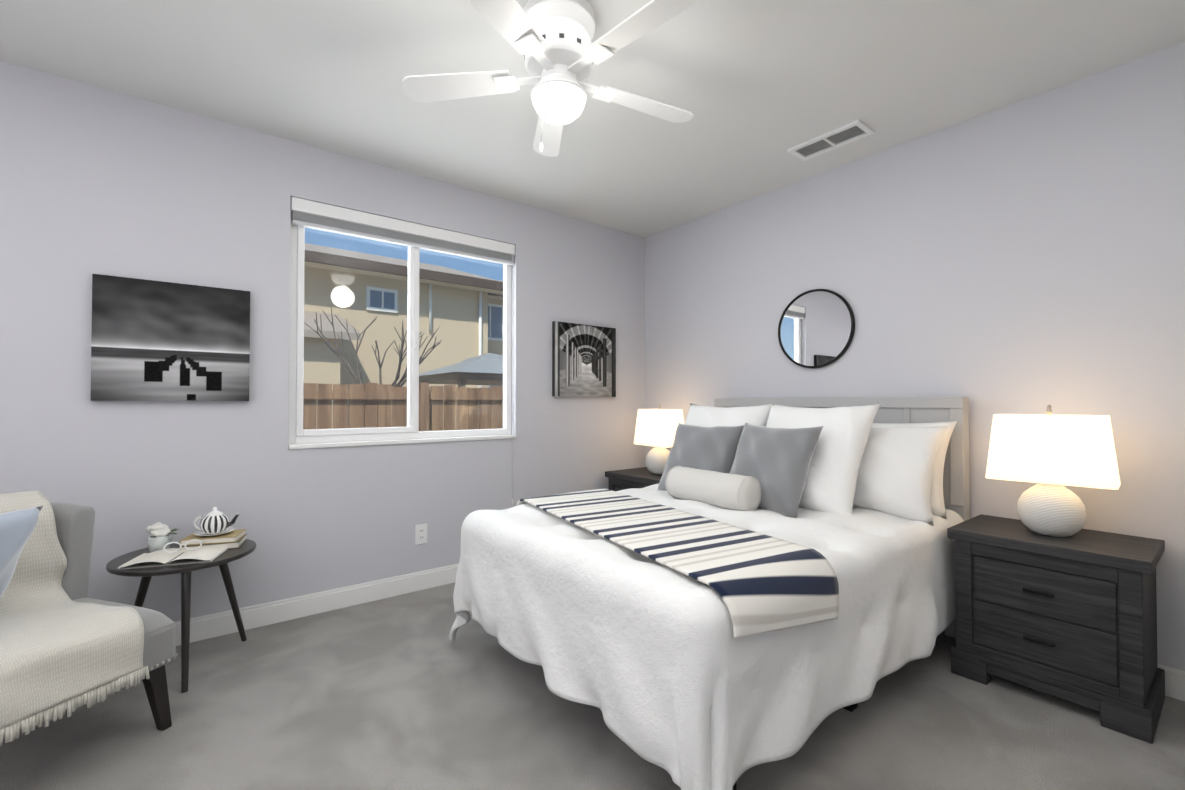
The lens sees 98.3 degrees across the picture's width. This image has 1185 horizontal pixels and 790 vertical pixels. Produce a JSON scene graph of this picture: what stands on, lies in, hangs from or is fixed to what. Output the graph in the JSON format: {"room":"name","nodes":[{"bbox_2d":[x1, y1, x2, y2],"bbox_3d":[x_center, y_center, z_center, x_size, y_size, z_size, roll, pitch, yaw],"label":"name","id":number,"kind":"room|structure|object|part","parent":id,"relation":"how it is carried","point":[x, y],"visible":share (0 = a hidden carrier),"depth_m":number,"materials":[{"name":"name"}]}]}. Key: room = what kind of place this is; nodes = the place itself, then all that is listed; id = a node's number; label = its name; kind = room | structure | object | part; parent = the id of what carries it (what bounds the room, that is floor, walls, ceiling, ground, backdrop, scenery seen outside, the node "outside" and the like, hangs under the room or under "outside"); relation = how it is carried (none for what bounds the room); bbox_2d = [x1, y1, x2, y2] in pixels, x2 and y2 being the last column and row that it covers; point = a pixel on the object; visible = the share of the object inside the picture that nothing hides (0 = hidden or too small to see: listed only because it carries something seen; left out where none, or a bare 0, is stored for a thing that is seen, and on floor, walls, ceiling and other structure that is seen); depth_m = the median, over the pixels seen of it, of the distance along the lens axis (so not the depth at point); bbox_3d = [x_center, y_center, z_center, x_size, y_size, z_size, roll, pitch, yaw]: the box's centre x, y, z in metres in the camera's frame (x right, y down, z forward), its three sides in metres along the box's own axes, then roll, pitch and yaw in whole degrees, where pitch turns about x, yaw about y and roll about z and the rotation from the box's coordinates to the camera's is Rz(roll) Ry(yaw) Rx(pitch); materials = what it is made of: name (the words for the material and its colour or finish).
{"room":"bedroom","nodes":[
{"label":"bedroom","id":0,"kind":"room"},
{"bbox_2d":[0,60,644,620],"bbox_3d":[-1.310,-0.081,2.873,4.300,2.440,0.140,1,-1,-38],"label":"wall","id":1,"kind":"structure","parent":0,"point":[100,180],"depth_m":2.48,"materials":[{"name":"grey paint"}]},
{"bbox_2d":[91,274,249,400],"bbox_3d":[-1.881,-0.239,2.315,0.550,0.530,0.032,1,-1,-38],"label":"framed picture","id":2,"kind":"object","parent":1,"relation":"attached to","point":[152,340],"visible":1,"depth_m":2.28,"materials":[{"name":"fabric"}]},
{"bbox_2d":[175,564,458,645],"bbox_3d":[-1.262,1.084,2.795,4.300,0.108,0.014,1,-1,-38],"label":"baseboard","id":3,"kind":"structure","parent":1,"relation":"attached to","point":[224,622],"depth_m":2.65,"materials":[{"name":"white"}]},
{"bbox_2d":[288,212,512,505],"bbox_3d":[-1.051,-0.146,3.038,1.310,1.735,0.132,1,-1,-38],"label":"window","id":4,"kind":"structure","parent":1,"relation":"in","point":[298,434],"depth_m":3.01,"materials":[{"name":"clear glass"}]},
{"bbox_2d":[291,197,514,265],"bbox_3d":[-1.044,-0.945,3.041,1.302,0.133,0.048,1,-1,-38],"label":"blind valance","id":5,"kind":"object","parent":4,"relation":"attached to","point":[341,213],"depth_m":2.95,"materials":[{"name":"white plastic"}]},
{"bbox_3d":[-1.045,-0.909,3.041,1.286,0.061,0.042,1,-1,-38],"label":"window blind slats","id":6,"kind":"part","parent":5,"relation":"part of","materials":[{"name":"white plastic"}]},
{"bbox_3d":[-1.077,-0.376,3.074,1.230,1.193,0.004,1,-1,-38],"label":"glass","id":7,"kind":"part","parent":4,"relation":"part of","materials":[{"name":"clear glass"}]},
{"bbox_3d":[-0.527,-0.101,3.374,0.014,1.655,0.014,1,-1,-38],"label":"blind cord","id":8,"kind":"part","parent":4,"relation":"part of","materials":[{"name":"white plastic"}]},
{"bbox_2d":[288,434,515,448],"bbox_3d":[-1.056,0.271,3.038,1.310,0.022,0.117,1,-1,-38],"label":"window sill","id":9,"kind":"structure","parent":1,"relation":"attached to","point":[368,443],"depth_m":2.91,"materials":[{"name":"white"}]},
{"bbox_2d":[415,523,426,544],"bbox_3d":[-1.004,0.817,3.005,0.070,0.114,0.008,1,-1,-38],"label":"electrical outlet plate","id":10,"kind":"object","parent":1,"relation":"attached to","point":[420,533],"visible":1,"depth_m":3.00,"materials":[{"name":"white plastic"}]},
{"bbox_2d":[552,321,615,396],"bbox_3d":[-0.052,-0.250,3.751,0.560,0.525,0.032,1,-1,-38],"label":"framed picture","id":11,"kind":"object","parent":1,"relation":"attached to","point":[583,360],"visible":1,"depth_m":3.72,"materials":[{"name":"fabric"}]},
{"bbox_2d":[0,583,1184,789],"bbox_3d":[-0.063,1.176,1.265,4.700,0.120,4.300,1,-1,-38],"label":"floor","id":12,"kind":"structure","parent":0,"point":[401,692],"depth_m":1.70,"materials":[{"name":"carpet"}]},
{"bbox_2d":[0,491,176,746],"bbox_3d":[-1.801,0.725,1.506,0.698,0.789,0.714,0,-1,18],"label":"chair","id":13,"kind":"object","parent":12,"relation":"on","point":[67,643],"visible":1,"depth_m":1.57,"materials":[{"name":"grey fabric"}]},
{"bbox_2d":[0,505,43,600],"bbox_3d":[-1.841,0.518,1.396,0.177,0.400,0.440,25,1,8],"label":"pillow","id":14,"kind":"object","parent":13,"relation":"on","point":[16,527],"depth_m":1.54,"materials":[{"name":"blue fabric"}]},
{"bbox_3d":[-1.755,0.835,1.563,0.540,0.140,0.560,0,-1,18],"label":"seat","id":15,"kind":"part","parent":13,"relation":"part of","materials":[{"name":"grey fabric"}]},
{"bbox_2d":[72,598,175,633],"bbox_3d":[-1.755,0.737,1.565,0.532,0.067,0.552,0,-1,18],"label":"seat cushion","id":16,"kind":"object","parent":13,"relation":"on","point":[155,622],"depth_m":1.65,"materials":[{"name":"grey fabric"}]},
{"bbox_2d":[106,507,256,692],"bbox_3d":[-1.694,0.809,2.135,0.490,0.645,0.500,1,-1,-38],"label":"side table","id":17,"kind":"object","parent":12,"relation":"on","point":[217,540],"visible":0.98,"depth_m":2.10,"materials":[{"name":"black wood"}]},
{"bbox_2d":[179,529,246,552],"bbox_3d":[-1.644,0.633,2.228,0.241,0.052,0.201,1,-1,-38],"label":"books","id":18,"kind":"object","parent":17,"relation":"on","point":[228,539],"depth_m":2.18,"materials":[{"name":"yellow paper"}]},
{"bbox_2d":[605,467,661,490],"bbox_3d":[0.435,0.859,3.714,0.430,0.585,0.565,1,-1,-38],"label":"nightstand","id":19,"kind":"object","parent":12,"relation":"on","point":[623,479],"visible":0.08,"depth_m":3.66,"materials":[{"name":"grey wood"}]},
{"bbox_2d":[634,404,683,474],"bbox_3d":[0.483,0.313,3.677,0.212,0.503,0.377,0,-1,-30],"label":"lamp","id":20,"kind":"object","parent":19,"relation":"on","point":[656,428],"visible":0.94,"depth_m":3.58,"materials":[{"name":"white ceramic"}]},
{"bbox_3d":[0.483,0.231,3.678,0.212,0.257,0.377,0,-1,-30],"label":"lamp shade","id":21,"kind":"part","parent":20,"relation":"part of","materials":[{"name":"white fabric"}]},
{"bbox_2d":[449,396,969,789],"bbox_3d":[0.559,0.569,2.336,1.960,1.125,1.542,1,-1,-38],"label":"bed","id":22,"kind":"object","parent":12,"relation":"on","point":[735,593],"visible":1,"depth_m":1.76,"materials":[{"name":"white fabric"}]},
{"bbox_2d":[657,422,744,490],"bbox_3d":[0.584,0.353,2.802,0.440,0.440,0.157,-1,-29,47],"label":"pillow","id":23,"kind":"object","parent":22,"relation":"on","point":[709,446],"depth_m":2.75,"materials":[{"name":"grey fabric"}]},
{"bbox_2d":[729,423,822,517],"bbox_3d":[0.840,0.343,2.444,0.158,0.450,0.450,30,-16,-28],"label":"pillow","id":24,"kind":"object","parent":22,"relation":"on","point":[786,462],"depth_m":2.33,"materials":[{"name":"grey fabric"}]},
{"bbox_3d":[0.546,0.967,2.331,1.800,0.330,1.370,1,-1,-38],"label":"frame","id":25,"kind":"part","parent":22,"relation":"part of","materials":[{"name":"white fabric"}]},
{"bbox_3d":[1.292,0.578,2.923,0.082,1.125,1.420,1,-1,-38],"label":"headboard","id":26,"kind":"part","parent":22,"relation":"part of","materials":[{"name":"grey fabric"}]},
{"bbox_2d":[853,426,947,525],"bbox_3d":[1.279,0.343,2.451,0.199,0.450,0.680,30,-19,-34],"label":"pillow","id":27,"kind":"object","parent":22,"relation":"on","point":[900,467],"depth_m":2.26,"materials":[{"name":"white fabric"}]},
{"bbox_2d":[871,421,956,518],"bbox_3d":[1.394,0.335,2.548,0.200,0.450,0.680,23,-15,-36],"label":"pillow","id":28,"kind":"object","parent":22,"relation":"on","point":[946,455],"depth_m":2.33,"materials":[{"name":"white fabric"}]},
{"bbox_2d":[947,514,1164,743],"bbox_3d":[1.787,0.834,1.991,0.430,0.585,0.565,1,-1,-38],"label":"nightstand","id":29,"kind":"object","parent":12,"relation":"on","point":[1073,618],"visible":0.98,"depth_m":1.84,"materials":[{"name":"grey wood"}]},
{"bbox_2d":[985,405,1120,536],"bbox_3d":[1.787,0.289,1.999,0.212,0.503,0.377,1,-1,-42],"label":"lamp","id":30,"kind":"object","parent":29,"relation":"on","point":[1050,454],"visible":1,"depth_m":1.93,"materials":[{"name":"white ceramic"}]},
{"bbox_3d":[1.787,0.207,2.001,0.212,0.257,0.377,1,-1,-42],"label":"lamp shade","id":31,"kind":"part","parent":30,"relation":"part of","materials":[{"name":"white fabric"}]},
{"bbox_2d":[0,0,1184,236],"bbox_3d":[-0.063,-1.384,1.303,4.700,0.120,4.300,1,-1,-38],"label":"ceiling","id":32,"kind":"structure","parent":0,"point":[758,88],"depth_m":2.09,"materials":[{"name":"white paint"}]},
{"bbox_2d":[402,0,700,156],"bbox_3d":[-0.084,-1.093,1.782,1.090,0.446,1.085,1,-1,-38],"label":"ceiling fan","id":33,"kind":"object","parent":32,"relation":"hanging from","point":[550,40],"visible":1,"depth_m":1.72,"materials":[{"name":"white"}]},
{"bbox_2d":[787,119,874,160],"bbox_3d":[1.214,-1.298,2.622,0.170,0.012,0.370,1,-1,-38],"label":"ceiling vent","id":34,"kind":"object","parent":32,"relation":"in","point":[853,131],"visible":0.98,"depth_m":2.61,"materials":[{"name":"white metal"}]},
{"bbox_2d":[645,41,1184,670],"bbox_3d":[1.683,-0.084,2.655,0.140,2.440,4.180,1,-1,-38],"label":"wall","id":35,"kind":"structure","parent":0,"point":[1023,257],"depth_m":2.34,"materials":[{"name":"grey paint"}]},
{"bbox_2d":[778,289,854,368],"bbox_3d":[1.303,-0.389,3.009,0.026,0.466,0.466,1,-1,-38],"label":"mirror","id":36,"kind":"object","parent":35,"relation":"attached to","point":[816,328],"visible":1,"depth_m":2.99,"materials":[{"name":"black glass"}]},
{"bbox_2d":[1158,664,1184,700],"bbox_3d":[1.339,1.087,2.952,0.014,0.108,2.980,1,-1,-38],"label":"baseboard","id":37,"kind":"structure","parent":35,"relation":"attached to","point":[1174,683],"depth_m":1.90,"materials":[{"name":"white"}]},
{"label":"outside","id":38,"kind":"structure","parent":0,"visible":0},
{"bbox_3d":[-10.994,1.898,23.848,75.000,0.200,44.860,1,-1,-38],"label":"ground","id":39,"kind":"structure","parent":38,"visible":0},
{"bbox_2d":[304,307,441,406],"bbox_3d":[-2.943,0.172,6.967,1.722,2.755,0.780,0,-1,9],"label":"tree","id":40,"kind":"object","parent":39,"relation":"on","point":[346,362],"depth_m":7.01,"materials":[{"name":"brown plant"}]},
{"bbox_2d":[303,382,502,430],"bbox_3d":[-1.811,0.697,5.755,25.084,1.670,0.110,1,-1,-38],"label":"fence","id":41,"kind":"object","parent":39,"relation":"on","point":[468,419],"depth_m":5.55,"materials":[{"name":"brown wood"}]},
{"bbox_2d":[303,243,502,429],"bbox_3d":[-3.843,-1.510,17.217,31.000,6.420,10.600,1,-1,-38],"label":"house","id":42,"kind":"structure","parent":39,"relation":"on","point":[358,283],"depth_m":12.16,"materials":[{"name":"beige paint"}]},
{"bbox_2d":[406,353,502,386],"bbox_3d":[-2.027,0.381,10.097,2.500,2.430,2.500,1,-1,-38],"label":"gazebo","id":43,"kind":"object","parent":39,"relation":"on","point":[472,371],"depth_m":9.18,"materials":[{"name":"grey"}]}
]}

